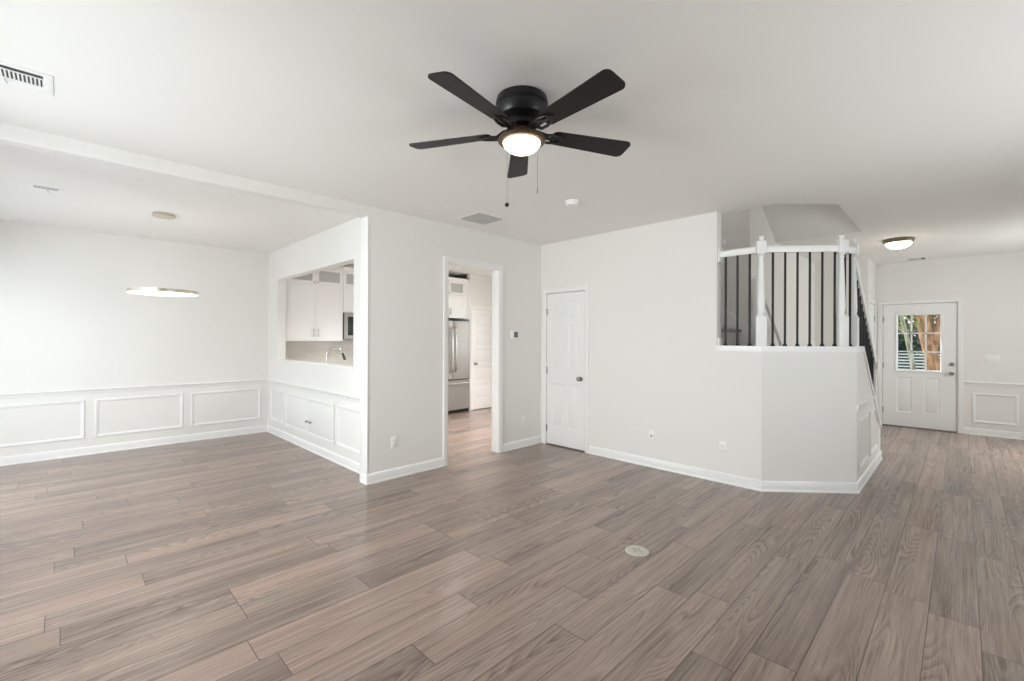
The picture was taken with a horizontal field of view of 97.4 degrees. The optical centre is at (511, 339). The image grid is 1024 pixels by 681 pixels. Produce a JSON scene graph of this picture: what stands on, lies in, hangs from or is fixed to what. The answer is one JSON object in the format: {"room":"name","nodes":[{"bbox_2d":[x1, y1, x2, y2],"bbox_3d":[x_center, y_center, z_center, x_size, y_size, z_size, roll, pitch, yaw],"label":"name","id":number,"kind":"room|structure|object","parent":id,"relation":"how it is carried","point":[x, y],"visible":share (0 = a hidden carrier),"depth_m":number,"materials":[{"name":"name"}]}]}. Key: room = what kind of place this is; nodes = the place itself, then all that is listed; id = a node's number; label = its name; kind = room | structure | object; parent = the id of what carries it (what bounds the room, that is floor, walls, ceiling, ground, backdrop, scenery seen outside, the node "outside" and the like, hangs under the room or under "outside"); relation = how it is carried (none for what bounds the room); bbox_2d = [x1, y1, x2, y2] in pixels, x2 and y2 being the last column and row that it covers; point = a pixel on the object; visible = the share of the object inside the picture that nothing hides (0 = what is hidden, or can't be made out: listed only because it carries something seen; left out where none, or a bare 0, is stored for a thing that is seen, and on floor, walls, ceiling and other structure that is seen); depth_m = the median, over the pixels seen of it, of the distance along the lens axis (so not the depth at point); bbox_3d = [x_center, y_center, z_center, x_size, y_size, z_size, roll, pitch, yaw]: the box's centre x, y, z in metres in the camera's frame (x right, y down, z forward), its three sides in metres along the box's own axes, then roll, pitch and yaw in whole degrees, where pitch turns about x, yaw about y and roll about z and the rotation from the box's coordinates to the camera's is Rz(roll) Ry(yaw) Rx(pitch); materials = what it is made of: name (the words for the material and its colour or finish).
{"room":"empty living room","nodes":[
{"label":"empty living room","id":0,"kind":"room"},
{"bbox_2d":[0,220,466,456],"bbox_3d":[-3.331,0.052,7.502,7.900,2.750,0.120,0,0,-45],"label":"wall","id":1,"kind":"structure","parent":0,"point":[69,320],"depth_m":5.75,"materials":[{"name":"paint"}]},
{"bbox_2d":[0,400,84,447],"bbox_3d":[-5.545,0.979,5.195,0.890,0.470,0.016,0,0,-45],"label":"trim","id":2,"kind":"structure","parent":1,"relation":"attached to","point":[82,402],"depth_m":5.31,"materials":[{"name":"paint"}]},
{"bbox_2d":[0,425,266,465],"bbox_3d":[-4.928,1.371,5.814,3.260,0.102,0.025,0,0,-45],"label":"baseboard","id":3,"kind":"structure","parent":1,"relation":"attached to","point":[81,451],"depth_m":5.76,"materials":[{"name":"paint"}]},
{"bbox_2d":[95,393,182,436],"bbox_3d":[-4.849,0.982,5.891,0.894,0.470,0.016,0,0,-45],"label":"trim","id":4,"kind":"structure","parent":1,"relation":"attached to","point":[97,401],"depth_m":5.84,"materials":[{"name":"paint"}]},
{"bbox_2d":[0,379,359,402],"bbox_3d":[-3.754,0.643,4.645,3.264,0.056,3.334,0,0,-45],"label":"trim","id":5,"kind":"structure","parent":1,"relation":"attached to","point":[166,386],"depth_m":5.71,"materials":[{"name":"paint"}]},
{"bbox_2d":[191,388,260,426],"bbox_3d":[-4.160,0.984,6.581,0.885,0.470,0.016,0,0,-45],"label":"trim","id":6,"kind":"structure","parent":1,"relation":"attached to","point":[255,389],"depth_m":6.56,"materials":[{"name":"paint"}]},
{"bbox_2d":[286,266,343,340],"bbox_3d":[-3.219,-0.585,7.238,0.890,1.225,0.385,0,0,-45],"label":"upper cabinet","id":7,"kind":"object","parent":1,"relation":"attached to","point":[314,301],"visible":0.87,"depth_m":7.13,"materials":[{"name":"paint"}]},
{"bbox_2d":[286,339,352,365],"bbox_3d":[-2.817,0.252,7.925,2.455,0.495,0.008,0,0,-45],"label":"backsplash","id":8,"kind":"structure","parent":1,"relation":"attached to","point":[311,351],"depth_m":7.53,"materials":[{"name":"tile"}]},
{"bbox_2d":[343,267,353,312],"bbox_3d":[-2.626,-0.818,7.829,0.776,0.753,0.385,0,0,-45],"label":"upper cabinet","id":9,"kind":"object","parent":1,"relation":"attached to","point":[348,272],"visible":0.11,"depth_m":7.51,"materials":[{"name":"paint"}]},
{"bbox_2d":[343,313,352,338],"bbox_3d":[-2.613,-0.216,7.812,0.768,0.443,0.431,0,0,-45],"label":"microwave","id":10,"kind":"object","parent":9,"relation":"attached to","point":[347,317],"visible":0.2,"depth_m":7.46,"materials":[{"name":"metal"}]},
{"bbox_2d":[448,277,465,318],"bbox_3d":[-1.419,-0.800,8.853,0.810,0.780,0.645,0,0,-45],"label":"upper cabinet","id":11,"kind":"object","parent":1,"relation":"attached to","point":[456,292],"visible":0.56,"depth_m":8.79,"materials":[{"name":"paint"}]},
{"bbox_2d":[268,217,360,462],"bbox_3d":[-2.556,0.055,5.837,0.120,2.750,3.330,0,0,-45],"label":"wall","id":12,"kind":"structure","parent":0,"point":[337,246],"depth_m":5.66,"materials":[{"name":"paint"}]},
{"bbox_2d":[270,388,284,424],"bbox_3d":[-3.474,0.987,6.655,0.016,0.470,0.600,0,0,-45],"label":"trim","id":13,"kind":"structure","parent":12,"relation":"attached to","point":[271,389],"depth_m":6.63,"materials":[{"name":"paint"}]},
{"bbox_2d":[285,392,334,444],"bbox_3d":[-2.661,0.995,5.818,0.048,0.480,1.615,0,0,-45],"label":"base cabinet","id":14,"kind":"object","parent":12,"relation":"attached to","point":[315,418],"visible":1,"depth_m":5.72,"materials":[{"name":"paint"}]},
{"bbox_2d":[267,425,359,473],"bbox_3d":[-2.610,1.379,5.789,0.025,0.102,3.330,0,0,-45],"label":"baseboard","id":15,"kind":"structure","parent":12,"relation":"attached to","point":[347,463],"depth_m":5.58,"materials":[{"name":"paint"}]},
{"bbox_2d":[276,359,352,369],"bbox_3d":[-2.572,0.318,5.851,0.142,0.024,2.470,0,0,-45],"label":"trim","id":16,"kind":"structure","parent":12,"relation":"attached to","point":[280,360],"depth_m":5.68,"materials":[{"name":"paint"}]},
{"bbox_2d":[337,405,359,453],"bbox_3d":[-1.805,0.993,4.987,0.016,0.470,0.600,0,0,-45],"label":"trim","id":17,"kind":"structure","parent":12,"relation":"attached to","point":[338,406],"depth_m":5.07,"materials":[{"name":"paint"}]},
{"bbox_2d":[368,206,540,473],"bbox_3d":[-0.509,0.063,5.445,2.700,2.750,0.120,0,0,-45],"label":"wall","id":18,"kind":"structure","parent":0,"point":[407,253],"depth_m":4.90,"materials":[{"name":"paint"}]},
{"bbox_2d":[360,216,368,474],"bbox_3d":[-1.476,0.108,4.495,0.014,2.652,0.156,0,0,-45],"label":"trim","id":19,"kind":"structure","parent":18,"relation":"attached to","point":[364,226],"depth_m":4.48,"materials":[{"name":"paint"}]},
{"bbox_2d":[391,436,396,447],"bbox_3d":[-1.217,1.065,4.650,0.072,0.116,0.008,0,0,-45],"label":"wall outlet","id":20,"kind":"object","parent":18,"relation":"attached to","point":[393,439],"visible":1,"depth_m":4.65,"materials":[{"name":"white plastic"}]},
{"bbox_2d":[360,457,442,484],"bbox_3d":[-1.150,1.385,4.795,0.928,0.102,0.141,0,0,-45],"label":"baseboard","id":21,"kind":"structure","parent":18,"relation":"attached to","point":[380,476],"depth_m":4.69,"materials":[{"name":"paint"}]},
{"bbox_2d":[443,256,502,465],"bbox_3d":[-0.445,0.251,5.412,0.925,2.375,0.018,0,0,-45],"label":"trim","id":22,"kind":"structure","parent":18,"relation":"attached to","point":[446,259],"depth_m":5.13,"materials":[{"name":"paint"}]},
{"bbox_2d":[510,330,518,338],"bbox_3d":[0.033,-0.060,5.885,0.140,0.110,0.023,0,0,-45],"label":"thermostat","id":23,"kind":"object","parent":18,"relation":"attached to","point":[514,334],"visible":1,"depth_m":5.87,"materials":[{"name":"white plastic"}]},
{"bbox_2d":[503,435,541,451],"bbox_3d":[0.142,1.389,6.004,0.740,0.102,0.025,0,0,-45],"label":"baseboard","id":24,"kind":"structure","parent":18,"relation":"attached to","point":[513,445],"depth_m":5.98,"materials":[{"name":"paint"}]},
{"bbox_2d":[522,416,525,424],"bbox_3d":[0.158,1.086,6.025,0.072,0.116,0.008,0,0,-45],"label":"wall outlet","id":25,"kind":"object","parent":18,"relation":"attached to","point":[523,417],"visible":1,"depth_m":6.02,"materials":[{"name":"white plastic"}]},
{"bbox_2d":[467,274,491,309],"bbox_3d":[-0.584,0.063,9.359,0.850,2.750,0.100,0,0,-45],"label":"wall","id":26,"kind":"structure","parent":0,"point":[481,286],"depth_m":9.22,"materials":[{"name":"paint"}]},
{"bbox_2d":[471,306,491,410],"bbox_3d":[-0.561,0.388,9.299,0.750,2.100,0.018,0,0,-45],"label":"trim","id":27,"kind":"structure","parent":26,"relation":"attached to","point":[472,307],"depth_m":9.06,"materials":[{"name":"paint"}]},
{"bbox_2d":[473,309,491,409],"bbox_3d":[-0.556,0.411,9.303,0.644,2.029,0.102,0,0,-45],"label":"door","id":28,"kind":"structure","parent":26,"relation":"in","point":[482,319],"depth_m":9.28,"materials":[{"name":"paint"}]},
{"bbox_2d":[0,407,1023,680],"bbox_3d":[1.044,1.504,5.257,11.160,0.120,9.490,0,0,-45],"label":"floor","id":29,"kind":"structure","parent":0,"point":[262,556],"depth_m":2.82,"materials":[{"name":"brown wood"}]},
{"bbox_2d":[448,321,469,413],"bbox_3d":[-1.343,0.542,8.837,0.870,1.785,0.746,0,0,-45],"label":"refrigerator","id":30,"kind":"object","parent":29,"relation":"on","point":[458,331],"visible":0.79,"depth_m":8.73,"materials":[{"name":"metal"}]},
{"bbox_2d":[450,280,470,410],"bbox_3d":[-1.095,0.123,9.184,0.112,2.625,0.655,0,0,-45],"label":"panel","id":31,"kind":"object","parent":29,"relation":"on","point":[468,282],"visible":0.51,"depth_m":8.99,"materials":[{"name":"paint"}]},
{"bbox_2d":[625,545,648,556],"bbox_3d":[0.850,1.439,3.062,0.160,0.008,0.160,0,0,-45],"label":"floor outlet","id":32,"kind":"object","parent":29,"relation":"on","point":[634,550],"visible":1,"depth_m":3.04,"materials":[{"name":"metal"}]},
{"bbox_2d":[721,306,747,345],"bbox_3d":[2.559,-0.242,5.968,2.372,3.384,3.177,0,0,-45],"label":"staircase","id":33,"kind":"structure","parent":29,"relation":"on","point":[731,319],"depth_m":5.33,"materials":[{"name":"paint"}]},
{"bbox_3d":[-2.160,0.989,5.976,0.632,0.885,2.500,0,0,-45],"label":"base cabinet","id":34,"kind":"object","parent":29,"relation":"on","visible":0},
{"bbox_3d":[-2.156,0.526,5.960,0.617,0.038,2.515,0,0,-45],"label":"countertop","id":35,"kind":"structure","parent":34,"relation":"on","visible":0},
{"bbox_2d":[326,347,345,362],"bbox_3d":[-2.376,0.303,6.018,0.286,0.406,0.118,0,0,-10],"label":"kitchen faucet","id":36,"kind":"object","parent":35,"relation":"on","point":[329,349],"visible":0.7,"depth_m":6.00,"materials":[{"name":"silver metal"}]},
{"bbox_2d":[0,0,1023,278],"bbox_3d":[1.056,-1.446,5.257,11.160,0.280,9.490,0,0,-45],"label":"ceiling","id":37,"kind":"structure","parent":0,"point":[905,116],"depth_m":2.59,"materials":[{"name":"paint"}]},
{"bbox_2d":[0,61,53,95],"bbox_3d":[-2.519,-1.307,2.217,0.365,0.024,0.255,0,0,-45],"label":"ceiling vent","id":38,"kind":"object","parent":37,"relation":"in","point":[11,74],"visible":1,"depth_m":2.27,"materials":[{"name":"white plastic"}]},
{"bbox_2d":[27,183,63,193],"bbox_3d":[-4.102,-1.313,3.962,0.225,0.024,0.190,0,0,-45],"label":"ceiling vent","id":39,"kind":"object","parent":37,"relation":"in","point":[30,186],"visible":1,"depth_m":3.95,"materials":[{"name":"white plastic"}]},
{"bbox_2d":[126,284,198,296],"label":"ring chandelier","id":40,"kind":"object","parent":37,"relation":"hanging from","point":[177,293],"depth_m":4.71,"materials":[{"name":"beige metal"}]},
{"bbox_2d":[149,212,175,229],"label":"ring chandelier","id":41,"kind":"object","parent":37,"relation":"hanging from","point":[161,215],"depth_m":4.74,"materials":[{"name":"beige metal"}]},
{"bbox_2d":[0,122,368,217],"bbox_3d":[-2.569,-1.271,3.380,3.140,0.098,0.120,0,0,-45],"label":"ceiling beam","id":42,"kind":"structure","parent":37,"relation":"attached to","point":[10,135],"depth_m":3.31,"materials":[{"name":"paint"}]},
{"bbox_2d":[457,211,506,224],"bbox_3d":[-0.327,-1.305,4.886,0.400,0.013,0.380,0,0,-45],"label":"ceiling vent","id":43,"kind":"object","parent":37,"relation":"in","point":[479,217],"visible":1,"depth_m":4.85,"materials":[{"name":"white plastic"}]},
{"bbox_2d":[409,69,629,206],"bbox_3d":[0.058,-1.002,2.415,1.271,0.616,1.261,0,0,-45],"label":"ceiling fan","id":44,"kind":"object","parent":37,"relation":"hanging from","point":[522,109],"visible":1,"depth_m":2.34,"materials":[{"name":"black metal"}]},
{"bbox_2d":[565,199,579,206],"bbox_3d":[0.571,-1.286,4.271,0.140,0.044,0.140,0,0,-45],"label":"smoke detector","id":45,"kind":"object","parent":37,"relation":"attached to","point":[571,202],"visible":1,"depth_m":4.23,"materials":[{"name":"white plastic"}]},
{"bbox_2d":[882,237,914,250],"bbox_3d":[5.000,-1.217,5.823,0.320,0.148,0.320,0,0,-45],"label":"flush ceiling light","id":46,"kind":"object","parent":37,"relation":"attached to","point":[898,243],"visible":1,"depth_m":5.74,"materials":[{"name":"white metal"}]},
{"bbox_2d":[901,257,928,260],"bbox_3d":[6.464,-1.274,7.223,0.250,0.024,0.320,0,0,-45],"label":"ceiling vent","id":47,"kind":"object","parent":37,"relation":"in","point":[920,258],"visible":1,"depth_m":7.24,"materials":[{"name":"white plastic"}]},
{"bbox_2d":[541,212,720,470],"bbox_3d":[1.287,0.070,5.473,0.120,2.750,2.380,0,0,-45],"label":"wall","id":48,"kind":"structure","parent":0,"point":[655,289],"depth_m":5.11,"materials":[{"name":"paint"}]},
{"bbox_2d":[546,291,584,450],"bbox_3d":[0.693,0.404,5.967,0.102,2.046,0.656,0,0,-45],"label":"door","id":49,"kind":"structure","parent":48,"relation":"in","point":[565,312],"depth_m":5.96,"materials":[{"name":"paint"}]},
{"bbox_2d":[542,285,588,452],"bbox_3d":[0.698,0.381,5.963,0.018,2.123,0.763,0,0,-45],"label":"trim","id":50,"kind":"structure","parent":48,"relation":"attached to","point":[579,288],"depth_m":5.78,"materials":[{"name":"paint"}]},
{"bbox_2d":[546,443,584,451],"bbox_3d":[0.714,1.438,5.984,0.060,0.009,0.645,0,0,-45],"label":"trim","id":51,"kind":"structure","parent":48,"relation":"attached to","point":[546,443],"depth_m":5.96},
{"bbox_2d":[649,430,654,440],"bbox_3d":[1.573,1.091,5.084,0.019,0.116,0.072,0,0,-45],"label":"wall outlet","id":52,"kind":"object","parent":48,"relation":"attached to","point":[651,433],"visible":1,"depth_m":5.08,"materials":[{"name":"white plastic"}]},
{"bbox_2d":[719,441,725,453],"bbox_3d":[2.125,1.093,4.540,0.008,0.116,0.072,0,0,-45],"label":"wall outlet","id":53,"kind":"object","parent":48,"relation":"attached to","point":[722,445],"visible":1,"depth_m":4.54,"materials":[{"name":"white plastic"}]},
{"bbox_2d":[721,208,752,324],"bbox_3d":[1.997,-0.853,6.180,0.120,4.600,2.380,0,0,-45],"label":"wall","id":54,"kind":"structure","parent":0,"point":[736,226],"depth_m":5.39,"materials":[{"name":"paint"}]},
{"bbox_2d":[753,206,814,345],"bbox_3d":[4.016,-0.845,6.601,3.330,4.600,0.120,0,0,-45],"label":"wall","id":55,"kind":"structure","parent":0,"point":[761,226],"depth_m":6.45,"materials":[{"name":"paint"}]},
{"bbox_2d":[751,276,782,345],"bbox_3d":[3.337,-0.172,5.775,1.441,1.140,0.092,0,0,-45],"label":"stair handrail","id":56,"kind":"object","parent":55,"relation":"attached to","point":[754,282],"visible":0.63,"depth_m":5.27,"materials":[{"name":"paint"}]},
{"bbox_2d":[716,351,879,481],"bbox_3d":[3.408,0.789,4.740,2.572,1.328,0.799,0,0,-22],"label":"wall","id":57,"kind":"structure","parent":0,"point":[781,416],"depth_m":4.28,"materials":[{"name":"paint"}]},
{"bbox_2d":[588,445,882,493],"bbox_3d":[2.694,1.399,4.924,3.554,0.102,1.342,0,0,3],"label":"baseboard","id":58,"kind":"structure","parent":57,"relation":"attached to","point":[744,482],"depth_m":4.50,"materials":[{"name":"paint"}]},
{"bbox_2d":[717,234,878,405],"bbox_3d":[3.429,0.229,4.760,2.592,2.448,0.772,0,0,-22],"label":"stair railing","id":59,"kind":"object","parent":57,"relation":"on","point":[854,329],"visible":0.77,"depth_m":4.32,"materials":[{"name":"paint"}]},
{"bbox_2d":[716,345,881,429],"bbox_3d":[3.407,0.587,4.738,2.588,1.035,0.818,0,0,-22],"label":"trim","id":60,"kind":"structure","parent":57,"relation":"attached to","point":[721,347],"depth_m":4.28,"materials":[{"name":"paint"}]},
{"bbox_2d":[858,413,868,468],"bbox_3d":[3.537,1.013,4.520,0.600,0.470,0.016,0,0,-45],"label":"trim","id":61,"kind":"structure","parent":57,"relation":"attached to","point":[860,464],"depth_m":4.36,"materials":[{"name":"paint"}]},
{"bbox_2d":[857,396,874,410],"bbox_3d":[3.643,0.656,4.624,1.074,0.056,0.020,0,0,-45],"label":"trim","id":62,"kind":"structure","parent":57,"relation":"attached to","point":[863,404],"depth_m":4.53,"materials":[{"name":"paint"}]},
{"bbox_2d":[869,408,878,455],"bbox_3d":[4.050,1.015,5.032,0.630,0.470,0.016,0,0,-45],"label":"trim","id":63,"kind":"structure","parent":57,"relation":"attached to","point":[874,409],"depth_m":4.95,"materials":[{"name":"paint"}]},
{"bbox_2d":[762,204,860,241],"bbox_3d":[3.260,-1.912,5.070,1.870,1.228,0.970,0,0,-45],"label":"ceiling","id":64,"kind":"structure","parent":0,"point":[787,222],"depth_m":5.55,"materials":[{"name":"paint"}]},
{"bbox_2d":[815,259,858,345],"bbox_3d":[5.400,0.085,7.483,0.120,2.750,0.595,0,0,-45],"label":"wall","id":65,"kind":"structure","parent":0,"point":[828,266],"depth_m":7.53,"materials":[{"name":"paint"}]},
{"bbox_2d":[859,258,875,345],"bbox_3d":[5.918,0.087,7.495,0.870,2.750,0.120,0,0,-45],"label":"wall","id":66,"kind":"structure","parent":0,"point":[867,268],"depth_m":7.22,"materials":[{"name":"paint"}]},
{"bbox_2d":[868,298,875,350],"bbox_3d":[5.948,0.407,7.429,0.800,2.110,0.018,0,0,-45],"label":"trim","id":67,"kind":"structure","parent":66,"relation":"attached to","point":[869,299],"depth_m":7.49,"materials":[{"name":"paint"}]},
{"bbox_2d":[870,304,874,340],"bbox_3d":[5.953,0.433,7.432,0.684,2.034,0.102,0,0,-45],"label":"door","id":68,"kind":"structure","parent":66,"relation":"in","point":[872,317],"depth_m":7.54,"materials":[{"name":"paint"}]},
{"bbox_2d":[876,251,1023,432],"bbox_3d":[6.968,0.091,7.145,0.120,2.750,3.550,0,0,-45],"label":"wall","id":69,"kind":"structure","parent":0,"point":[991,286],"depth_m":6.86,"materials":[{"name":"paint"}]},
{"bbox_2d":[882,302,957,431],"bbox_3d":[6.653,0.435,7.375,0.112,2.028,0.919,0,0,-45],"label":"door","id":70,"kind":"structure","parent":69,"relation":"in","point":[925,398],"depth_m":7.33,"materials":[{"name":"paint"}]},
{"bbox_2d":[882,424,957,432],"bbox_3d":[6.686,1.458,7.402,0.110,0.014,0.915,0,0,-45],"label":"trim","id":71,"kind":"structure","parent":69,"relation":"attached to","point":[882,424],"depth_m":7.33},
{"bbox_2d":[878,298,963,432],"bbox_3d":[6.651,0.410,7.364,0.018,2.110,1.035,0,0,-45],"label":"trim","id":72,"kind":"structure","parent":69,"relation":"attached to","point":[960,301],"depth_m":7.16,"materials":[{"name":"paint"}]},
{"bbox_2d":[985,355,999,362],"bbox_3d":[7.237,0.302,6.779,0.016,0.116,0.160,0,0,-45],"label":"light switch","id":73,"kind":"object","parent":69,"relation":"attached to","point":[988,358],"visible":1,"depth_m":6.78,"materials":[{"name":"white plastic"}]},
{"bbox_2d":[963,427,1023,439],"bbox_3d":[7.594,1.417,6.418,0.025,0.102,1.630,0,0,-45],"label":"baseboard","id":74,"kind":"structure","parent":69,"relation":"attached to","point":[966,430],"depth_m":6.76,"materials":[{"name":"paint"}]},
{"bbox_2d":[964,381,1023,387],"bbox_3d":[7.593,0.680,6.415,0.034,0.056,1.630,0,0,-45],"label":"trim","id":75,"kind":"structure","parent":69,"relation":"attached to","point":[965,382],"depth_m":6.76,"materials":[{"name":"paint"}]},
{"bbox_2d":[972,393,1017,425],"bbox_3d":[7.252,1.052,6.761,0.016,0.450,0.470,0,0,-45],"label":"trim","id":76,"kind":"structure","parent":69,"relation":"attached to","point":[1015,423],"depth_m":6.75,"materials":[{"name":"paint"}]},
{"label":"outside","id":77,"kind":"structure","parent":0,"visible":0},
{"bbox_3d":[15.564,1.748,19.813,29.960,0.200,34.000,0,0,-45],"label":"ground","id":78,"kind":"structure","parent":77,"visible":0},
{"bbox_2d":[898,315,924,369],"bbox_3d":[8.454,-0.198,10.073,1.088,3.744,1.181,0,0,-45],"label":"tree","id":79,"kind":"object","parent":78,"relation":"on","point":[903,323],"visible":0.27,"depth_m":9.91,"materials":[{"name":"green plant"}]},
{"bbox_2d":[898,315,935,368],"bbox_3d":[11.114,-0.426,12.210,1.219,4.219,2.000,0,0,-45],"label":"tree","id":80,"kind":"object","parent":78,"relation":"on","point":[932,325],"visible":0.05,"depth_m":11.98,"materials":[{"name":"green plant"}]},
{"bbox_2d":[898,325,939,368],"bbox_3d":[12.098,0.795,13.351,2.086,2.532,5.170,0,0,-45],"label":"shrub","id":81,"kind":"object","parent":78,"relation":"on","point":[915,339],"visible":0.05,"depth_m":13.21,"materials":[{"name":"green plant"}]},
{"bbox_2d":[898,354,939,369],"bbox_3d":[10.497,0.929,11.349,0.100,1.400,3.680,0,0,-45],"label":"fence","id":82,"kind":"object","parent":78,"relation":"on","point":[898,354],"visible":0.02,"depth_m":11.49,"materials":[{"name":"white plastic"}]},
{"bbox_2d":[898,315,939,368],"bbox_3d":[14.228,-1.113,15.444,3.349,6.742,9.676,0,0,-45],"label":"shrub","id":83,"kind":"object","parent":78,"relation":"on","point":[906,321],"visible":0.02,"depth_m":15.37,"materials":[{"name":"green plant"}]},
{"bbox_2d":[899,315,939,370],"bbox_3d":[10.015,-0.630,11.063,2.192,4.634,2.058,0,0,-45],"label":"tree","id":84,"kind":"object","parent":78,"relation":"on","point":[933,340],"visible":0.12,"depth_m":10.24,"materials":[{"name":"orange plant"}]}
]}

